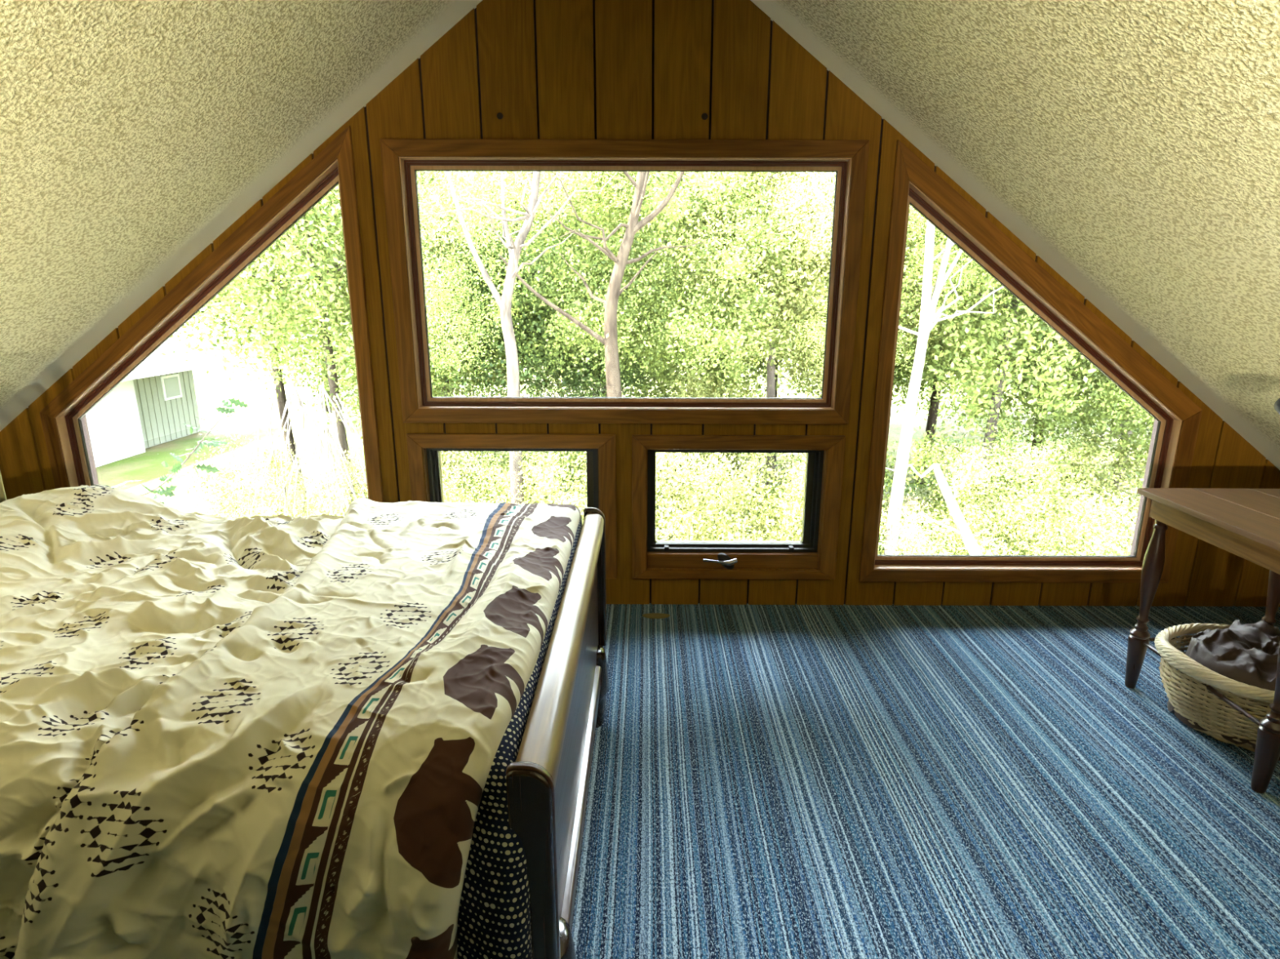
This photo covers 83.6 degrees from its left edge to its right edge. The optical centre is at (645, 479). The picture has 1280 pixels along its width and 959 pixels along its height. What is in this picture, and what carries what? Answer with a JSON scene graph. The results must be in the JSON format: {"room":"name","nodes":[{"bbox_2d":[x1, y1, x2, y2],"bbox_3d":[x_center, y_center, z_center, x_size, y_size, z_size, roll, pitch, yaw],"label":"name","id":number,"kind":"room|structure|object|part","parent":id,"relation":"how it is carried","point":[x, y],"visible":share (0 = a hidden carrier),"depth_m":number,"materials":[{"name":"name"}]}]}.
{"room":"attic bedroom","nodes":[
{"label":"attic bedroom","id":0,"kind":"room"},
{"bbox_2d":[0,0,1279,470],"bbox_3d":[-0.123,-0.311,0.261,7.150,2.909,5.910,0,14,0],"label":"ceiling","id":1,"kind":"structure","parent":0,"point":[1132,146],"depth_m":2.21,"materials":[{"name":"beige paint"}]},
{"bbox_2d":[0,0,1279,606],"bbox_3d":[-0.116,-0.836,3.094,6.450,2.903,0.162,0,14,0],"label":"wall","id":2,"kind":"structure","parent":0,"point":[561,69],"depth_m":2.89,"materials":[{"name":"brown wood"}]},
{"bbox_2d":[39,125,384,502],"bbox_3d":[-1.920,-0.485,3.140,1.477,1.940,0.101,0,14,0],"label":"window","id":3,"kind":"structure","parent":2,"relation":"in","point":[334,166],"depth_m":3.06,"materials":[{"name":"brown wood"}]},
{"bbox_2d":[406,433,616,578],"bbox_3d":[-0.595,0.114,3.310,0.924,0.682,0.199,0,14,0],"label":"window","id":4,"kind":"structure","parent":2,"relation":"in","point":[424,450],"depth_m":3.20,"materials":[{"name":"brown wood"}]},
{"bbox_3d":[-0.599,0.076,3.351,0.752,0.477,0.030,0,14,0],"label":"sash","id":5,"kind":"part","parent":4,"relation":"part of","materials":[{"name":"clear glass"}]},
{"bbox_2d":[379,138,869,424],"bbox_3d":[-0.085,-0.815,3.050,1.958,1.151,0.101,0,14,0],"label":"window","id":6,"kind":"structure","parent":2,"relation":"in","point":[401,158],"depth_m":3.00,"materials":[{"name":"brown wood"}]},
{"bbox_2d":[631,435,845,579],"bbox_3d":[0.412,0.119,3.308,0.943,0.679,0.199,0,14,0],"label":"window","id":7,"kind":"structure","parent":2,"relation":"in","point":[814,557],"depth_m":3.30,"materials":[{"name":"brown wood"}]},
{"bbox_3d":[0.345,0.381,3.292,0.158,0.031,0.037,0,14,0],"label":"crank handle","id":8,"kind":"part","parent":7,"relation":"part of","materials":[{"name":"grey metal"}]},
{"bbox_3d":[0.406,0.362,3.397,0.795,0.070,0.148,0,14,0],"label":"sill rail","id":9,"kind":"part","parent":7,"relation":"part of","materials":[{"name":"brown wood"}]},
{"bbox_3d":[0.407,0.081,3.350,0.771,0.474,0.030,0,14,0],"label":"sash","id":10,"kind":"part","parent":7,"relation":"part of","materials":[{"name":"clear glass"}]},
{"bbox_2d":[858,139,1202,582],"bbox_3d":[1.717,-0.451,3.138,1.432,1.894,0.101,0,14,0],"label":"window","id":11,"kind":"structure","parent":2,"relation":"in","point":[916,184],"depth_m":3.12,"materials":[{"name":"brown wood"}]},
{"bbox_3d":[1.710,-0.413,3.186,1.289,1.670,0.020,0,14,0],"label":"sash","id":12,"kind":"part","parent":11,"relation":"part of","materials":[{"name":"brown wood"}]},
{"bbox_2d":[571,603,1279,958],"bbox_3d":[-0.128,1.340,0.702,6.650,0.120,5.840,0,14,0],"label":"floor","id":13,"kind":"structure","parent":0,"point":[795,781],"depth_m":2.08,"materials":[{"name":"carpet"}]},
{"bbox_2d":[0,471,609,958],"bbox_3d":[-1.082,0.402,1.733,1.921,1.178,1.345,0,14,0],"label":"bed","id":14,"kind":"object","parent":13,"relation":"on","point":[548,781],"visible":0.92,"depth_m":1.40,"materials":[{"name":"brown wood"}]},
{"bbox_3d":[-2.033,0.399,1.732,0.016,1.178,1.211,0,14,0],"label":"headboard frame","id":15,"kind":"part","parent":14,"relation":"part of","materials":[{"name":"metal"}]},
{"bbox_2d":[457,520,582,958],"bbox_3d":[-1.180,0.473,1.710,2.012,0.418,1.443,0,14,0],"label":"mattress","id":16,"kind":"object","parent":14,"relation":"on","point":[494,916],"visible":0.03,"depth_m":1.08,"materials":[{"name":"black fabric"}]},
{"bbox_2d":[0,484,582,958],"bbox_3d":[-1.141,0.415,1.724,1.867,0.487,1.534,0,14,0],"label":"duvet","id":17,"kind":"object","parent":16,"relation":"on","point":[280,736],"visible":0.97,"depth_m":1.16,"materials":[{"name":"fabric"}]},
{"bbox_3d":[-0.172,0.661,1.118,0.066,0.488,0.030,0,14,0],"label":"footboard post","id":18,"kind":"part","parent":14,"relation":"part of","materials":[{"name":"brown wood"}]},
{"bbox_3d":[-0.168,0.312,1.711,0.063,0.087,1.291,0,14,0],"label":"footboard rail","id":19,"kind":"part","parent":14,"relation":"part of","materials":[{"name":"silver metal"}]},
{"bbox_3d":[-0.171,0.539,1.769,0.019,0.410,1.291,0,14,0],"label":"footboard panel","id":20,"kind":"part","parent":14,"relation":"part of","materials":[{"name":"brown wood"}]},
{"bbox_3d":[-0.167,0.764,1.865,0.044,0.085,0.985,0,14,0],"label":"rail","id":21,"kind":"part","parent":14,"relation":"part of","materials":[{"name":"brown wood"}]},
{"bbox_3d":[-0.168,0.332,2.395,0.066,0.488,0.024,0,14,0],"label":"footboard post","id":22,"kind":"part","parent":14,"relation":"part of","materials":[{"name":"brown wood"}]},
{"bbox_2d":[642,613,670,618],"bbox_3d":[0.050,0.619,3.250,0.126,0.006,0.052,0,14,0],"label":"paper scrap","id":23,"kind":"object","parent":13,"relation":"on","point":[651,615],"visible":1,"depth_m":3.24,"materials":[{"name":"brown paper"}]},
{"bbox_2d":[1124,488,1279,793],"bbox_3d":[2.153,0.485,2.299,0.799,0.752,0.717,0,14,0],"label":"side table","id":24,"kind":"object","parent":13,"relation":"on","point":[1244,523],"visible":0.81,"depth_m":2.34,"materials":[{"name":"brown wood"}]},
{"bbox_3d":[1.816,0.420,2.588,0.066,0.732,0.065,0,14,0],"label":"leg","id":25,"kind":"part","parent":24,"relation":"part of","materials":[{"name":"brown wood"}]},
{"bbox_3d":[1.814,0.565,2.026,0.066,0.732,0.065,0,14,0],"label":"leg","id":26,"kind":"part","parent":24,"relation":"part of","materials":[{"name":"brown wood"}]},
{"bbox_3d":[2.276,0.422,2.587,0.066,0.732,0.065,0,14,0],"label":"leg","id":27,"kind":"part","parent":24,"relation":"part of","materials":[{"name":"brown wood"}]},
{"bbox_2d":[1274,398,1279,413],"bbox_3d":[2.125,-0.069,2.170,0.484,0.384,0.124,0,14,0],"label":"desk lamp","id":28,"kind":"object","parent":24,"relation":"on","point":[1277,405],"visible":1,"depth_m":2.13,"materials":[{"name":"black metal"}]},
{"bbox_2d":[1154,622,1275,751],"bbox_3d":[2.054,0.703,2.415,0.601,0.269,0.539,2,15,6],"label":"wicker basket","id":29,"kind":"object","parent":13,"relation":"on","point":[1172,660],"visible":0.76,"depth_m":2.33,"materials":[{"name":"beige wicker"}]},
{"bbox_2d":[1167,619,1279,760],"bbox_3d":[2.068,0.683,2.411,0.472,0.338,0.430,0,14,0],"label":"crumpled cloth","id":30,"kind":"object","parent":29,"relation":"in","point":[1247,654],"visible":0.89,"depth_m":2.39,"materials":[{"name":"grey fabric"}]},
{"label":"outside","id":31,"kind":"structure","parent":0,"visible":0},
{"bbox_2d":[111,397,248,504],"bbox_3d":[-3.471,-0.136,4.843,1.639,0.846,0.383,0,14,0],"label":"branch","id":32,"kind":"object","parent":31,"point":[228,409],"visible":0.77,"depth_m":4.87,"materials":[{"name":"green plant"}]},
{"bbox_3d":[-3.563,-0.120,4.865,1.453,0.631,0.039,0,14,-1],"label":"stem","id":33,"kind":"part","parent":32,"relation":"part of","materials":[{"name":"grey plant"}]},
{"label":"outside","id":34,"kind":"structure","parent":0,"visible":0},
{"bbox_2d":[95,337,1150,555],"bbox_3d":[0.097,-5.375,38.190,120.000,0.200,69.600,0,14,0],"label":"ground","id":35,"kind":"structure","parent":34,"point":[146,466],"depth_m":21.31,"materials":[{"name":"green plant"}]},
{"bbox_2d":[85,337,220,467],"bbox_3d":[-16.957,-2.209,17.268,7.200,4.000,10.800,0,14,0],"label":"house","id":36,"kind":"structure","parent":35,"relation":"on","point":[149,407],"depth_m":20.12,"materials":[{"name":"white"}]},
{"bbox_3d":[-13.984,-2.735,21.151,0.004,0.560,0.640,0,14,0],"label":"pane","id":37,"kind":"part","parent":36,"relation":"part of","materials":[{"name":"clear glass"}]},
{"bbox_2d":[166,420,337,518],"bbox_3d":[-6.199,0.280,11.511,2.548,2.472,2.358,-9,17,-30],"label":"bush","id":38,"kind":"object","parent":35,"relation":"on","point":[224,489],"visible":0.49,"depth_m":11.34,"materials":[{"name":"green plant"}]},
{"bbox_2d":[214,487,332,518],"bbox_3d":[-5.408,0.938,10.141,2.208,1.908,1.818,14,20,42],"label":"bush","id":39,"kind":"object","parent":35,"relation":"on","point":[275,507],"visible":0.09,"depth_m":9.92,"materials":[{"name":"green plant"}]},
{"bbox_2d":[248,381,367,517],"bbox_3d":[-4.521,0.119,10.109,3.482,3.036,0.725,0,14,0],"label":"grass","id":40,"kind":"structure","parent":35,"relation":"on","point":[322,417],"depth_m":9.85,"materials":[{"name":"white plant"}]},
{"bbox_2d":[128,204,493,499],"bbox_3d":[-7.597,-3.814,14.329,8.034,8.652,6.422,-11,18,-37],"label":"tree","id":41,"kind":"object","parent":35,"relation":"on","point":[281,399],"visible":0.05,"depth_m":13.73,"materials":[{"name":"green plant"}]},
{"bbox_2d":[182,181,502,503],"bbox_3d":[-5.214,-2.281,11.749,5.778,6.981,4.693,1,14,4],"label":"tree","id":42,"kind":"object","parent":35,"relation":"on","point":[298,257],"visible":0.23,"depth_m":10.96,"materials":[{"name":"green plant"}]},
{"bbox_2d":[186,296,505,413],"bbox_3d":[-10.861,-8.338,24.373,13.700,13.762,11.020,1,14,3],"label":"tree","id":43,"kind":"object","parent":35,"relation":"on","point":[188,344],"visible":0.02,"depth_m":25.86,"materials":[{"name":"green plant"}]},
{"bbox_2d":[260,444,456,516],"bbox_3d":[-4.076,0.626,10.529,3.064,2.430,2.450,1,14,3],"label":"bush","id":44,"kind":"object","parent":35,"relation":"on","point":[357,465],"visible":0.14,"depth_m":10.32,"materials":[{"name":"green plant"}]},
{"bbox_2d":[305,478,452,516],"bbox_3d":[-3.421,0.991,9.124,2.013,2.106,2.294,2,15,9],"label":"bush","id":45,"kind":"object","parent":35,"relation":"on","point":[327,509],"visible":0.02,"depth_m":9.15,"materials":[{"name":"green plant"}]},
{"bbox_2d":[205,222,554,396],"bbox_3d":[-8.218,-8.584,21.015,13.531,14.546,12.493,-9,17,-32],"label":"tree","id":46,"kind":"object","parent":35,"relation":"on","point":[231,347],"visible":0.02,"depth_m":21.98,"materials":[{"name":"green plant"}]},
{"bbox_2d":[239,171,651,452],"bbox_3d":[-4.720,-4.568,16.052,8.283,9.256,9.080,13,19,42],"label":"tree","id":47,"kind":"object","parent":35,"relation":"on","point":[493,378],"visible":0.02,"depth_m":16.30,"materials":[{"name":"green plant"}]},
{"bbox_2d":[271,171,634,502],"bbox_3d":[-3.438,-3.088,12.236,6.606,8.296,4.955,-9,17,-31],"label":"tree","id":48,"kind":"object","parent":35,"relation":"on","point":[327,198],"visible":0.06,"depth_m":10.60,"materials":[{"name":"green plant"}]},
{"bbox_2d":[367,451,546,503],"bbox_3d":[-2.696,0.499,10.138,2.862,3.044,2.930,-7,16,-26],"label":"bush","id":49,"kind":"object","parent":35,"relation":"on","point":[454,497],"visible":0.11,"depth_m":9.90,"materials":[{"name":"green plant"}]},
{"bbox_2d":[435,395,537,502],"bbox_3d":[-3.375,-0.113,12.445,2.619,2.916,3.389,-14,20,-43],"label":"bush","id":50,"kind":"object","parent":35,"relation":"on","point":[451,455],"visible":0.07,"depth_m":12.02,"materials":[{"name":"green plant"}]},
{"bbox_2d":[335,171,657,503],"bbox_3d":[-1.908,-2.179,10.242,4.556,7.532,4.223,10,18,35],"label":"tree","id":51,"kind":"object","parent":35,"relation":"on","point":[504,303],"visible":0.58,"depth_m":9.42,"materials":[{"name":"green plant"}]},
{"bbox_2d":[339,176,662,397],"bbox_3d":[-2.227,-2.102,11.944,4.574,6.540,4.190,5,15,17],"label":"tree","id":52,"kind":"object","parent":35,"relation":"on","point":[567,382],"visible":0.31,"depth_m":11.48,"materials":[{"name":"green plant"}]},
{"bbox_2d":[441,392,586,505],"bbox_3d":[-2.137,0.110,11.788,3.354,3.217,2.875,-10,17,-33],"label":"bush","id":53,"kind":"object","parent":35,"relation":"on","point":[491,464],"visible":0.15,"depth_m":11.33,"materials":[{"name":"green plant"}]},
{"bbox_2d":[475,451,656,525],"bbox_3d":[-1.167,0.585,9.454,2.790,3.099,2.497,3,15,12],"label":"bush","id":54,"kind":"object","parent":35,"relation":"on","point":[542,482],"visible":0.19,"depth_m":9.21,"materials":[{"name":"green plant"}]},
{"bbox_2d":[422,171,806,397],"bbox_3d":[-0.949,-4.980,15.366,8.297,10.426,7.946,8,16,28],"label":"tree","id":55,"kind":"object","parent":35,"relation":"on","point":[671,370],"visible":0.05,"depth_m":15.10,"materials":[{"name":"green plant"}]},
{"bbox_2d":[454,172,804,397],"bbox_3d":[-1.417,-8.570,21.788,13.604,14.797,12.776,9,17,32],"label":"tree","id":56,"kind":"object","parent":35,"relation":"on","point":[739,384],"visible":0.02,"depth_m":21.88,"materials":[{"name":"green plant"}]},
{"bbox_2d":[460,171,827,397],"bbox_3d":[0.026,-2.613,10.735,5.243,8.147,4.556,8,16,28],"label":"maple tree","id":57,"kind":"object","parent":35,"relation":"on","point":[606,305],"visible":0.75,"depth_m":9.97,"materials":[{"name":"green plant"}]},
{"bbox_2d":[565,357,794,541],"bbox_3d":[0.860,-0.189,11.492,3.276,3.571,4.174,8,16,28],"label":"bush","id":58,"kind":"object","parent":35,"relation":"on","point":[700,389],"visible":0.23,"depth_m":11.57,"materials":[{"name":"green plant"}]},
{"bbox_2d":[655,452,801,541],"bbox_3d":[0.569,0.673,9.333,3.236,3.180,2.512,2,15,8],"label":"bush","id":59,"kind":"object","parent":35,"relation":"on","point":[699,532],"visible":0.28,"depth_m":8.98,"materials":[{"name":"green plant"}]},
{"bbox_2d":[653,171,924,540],"bbox_3d":[2.128,-2.032,10.840,4.267,6.990,4.068,0,14,0],"label":"tree","id":60,"kind":"object","parent":35,"relation":"on","point":[771,371],"visible":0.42,"depth_m":10.06,"materials":[{"name":"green plant"}]},
{"bbox_2d":[595,172,988,477],"bbox_3d":[3.119,-5.282,15.836,8.884,10.790,7.808,9,17,30],"label":"tree","id":61,"kind":"object","parent":35,"relation":"on","point":[899,378],"visible":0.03,"depth_m":15.93,"materials":[{"name":"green plant"}]},
{"bbox_2d":[703,453,902,541],"bbox_3d":[1.915,0.631,9.479,2.476,2.923,2.827,8,17,29],"label":"bush","id":62,"kind":"object","parent":35,"relation":"on","point":[798,483],"visible":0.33,"depth_m":9.34,"materials":[{"name":"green plant"}]},
{"bbox_2d":[743,440,909,554],"bbox_3d":[2.683,0.358,10.901,2.495,3.080,2.405,1,14,4],"label":"bush","id":63,"kind":"object","parent":35,"relation":"on","point":[886,477],"visible":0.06,"depth_m":10.66,"materials":[{"name":"green plant"}]},
{"bbox_2d":[661,172,999,371],"bbox_3d":[3.047,-3.161,11.582,5.236,8.800,5.131,12,19,39],"label":"tree","id":64,"kind":"object","parent":35,"relation":"on","point":[802,178],"visible":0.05,"depth_m":10.85,"materials":[{"name":"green plant"}]},
{"bbox_2d":[702,178,1027,441],"bbox_3d":[6.288,-8.515,21.350,15.978,15.706,12.298,3,15,10],"label":"tree","id":65,"kind":"object","parent":35,"relation":"on","point":[929,397],"visible":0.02,"depth_m":22.74,"materials":[{"name":"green plant"}]},
{"bbox_2d":[760,172,1018,555],"bbox_3d":[3.338,-1.947,8.861,3.901,7.802,3.669,7,16,24],"label":"birch tree","id":66,"kind":"object","parent":35,"relation":"on","point":[928,319],"visible":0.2,"depth_m":8.23,"materials":[{"name":"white plant"}]},
{"bbox_2d":[877,487,962,555],"bbox_3d":[3.150,1.271,8.292,1.966,2.322,2.532,-5,15,-18],"label":"bush","id":67,"kind":"object","parent":35,"relation":"on","point":[908,535],"visible":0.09,"depth_m":8.24,"materials":[{"name":"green plant"}]},
{"bbox_2d":[795,177,1108,484],"bbox_3d":[6.429,-4.771,15.243,7.670,10.128,9.312,12,19,39],"label":"tree","id":68,"kind":"object","parent":35,"relation":"on","point":[931,418],"visible":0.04,"depth_m":16.12,"materials":[{"name":"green plant"}]},
{"bbox_2d":[803,179,1154,551],"bbox_3d":[5.287,-2.276,10.531,5.614,7.635,4.928,5,15,20],"label":"tree","id":69,"kind":"object","parent":35,"relation":"on","point":[1051,388],"visible":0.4,"depth_m":10.23,"materials":[{"name":"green plant"}]},
{"bbox_2d":[879,396,1111,555],"bbox_3d":[4.802,0.396,10.164,3.202,3.281,3.237,11,18,37],"label":"bush","id":70,"kind":"object","parent":35,"relation":"on","point":[940,500],"visible":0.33,"depth_m":9.80,"materials":[{"name":"green plant"}]},
{"bbox_2d":[885,432,1139,555],"bbox_3d":[4.467,0.849,8.345,2.834,2.657,3.326,9,17,31],"label":"tree","id":71,"kind":"object","parent":35,"relation":"on","point":[964,526],"visible":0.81,"depth_m":8.55,"materials":[{"name":"green plant"}]},
{"bbox_2d":[963,269,1096,542],"bbox_3d":[6.619,-2.801,11.614,6.478,8.103,5.101,-7,16,-26],"label":"tree","id":72,"kind":"object","parent":35,"relation":"on","point":[1043,325],"visible":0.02,"depth_m":12.04,"materials":[{"name":"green plant"}]},
{"bbox_2d":[990,422,1150,555],"bbox_3d":[6.884,0.276,10.834,2.792,2.741,3.059,-11,18,-37],"label":"bush","id":73,"kind":"object","parent":35,"relation":"on","point":[1113,488],"visible":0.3,"depth_m":10.46,"materials":[{"name":"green plant"}]},
{"bbox_2d":[1006,473,1133,555],"bbox_3d":[5.819,1.055,9.149,2.402,2.155,2.224,-7,16,-26],"label":"bush","id":74,"kind":"object","parent":35,"relation":"on","point":[1108,526],"visible":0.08,"depth_m":9.05,"materials":[{"name":"green plant"}]},
{"bbox_2d":[995,311,1151,490],"bbox_3d":[10.364,-4.821,14.821,9.269,10.437,7.998,8,16,28],"label":"tree","id":75,"kind":"object","parent":35,"relation":"on","point":[1024,312],"visible":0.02,"depth_m":15.92,"materials":[{"name":"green plant"}]},
{"bbox_2d":[1051,342,1154,507],"bbox_3d":[7.609,-1.110,9.774,3.973,5.760,4.023,5,15,17],"label":"tree","id":76,"kind":"object","parent":35,"relation":"on","point":[1112,392],"visible":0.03,"depth_m":9.94,"materials":[{"name":"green plant"}]},
{"bbox_2d":[1093,386,1122,436],"bbox_3d":[14.735,-8.423,21.335,14.533,15.180,14.565,13,19,40],"label":"tree","id":77,"kind":"object","parent":35,"relation":"on","point":[1093,386],"visible":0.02,"depth_m":22.29,"materials":[{"name":"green plant"}]}
]}

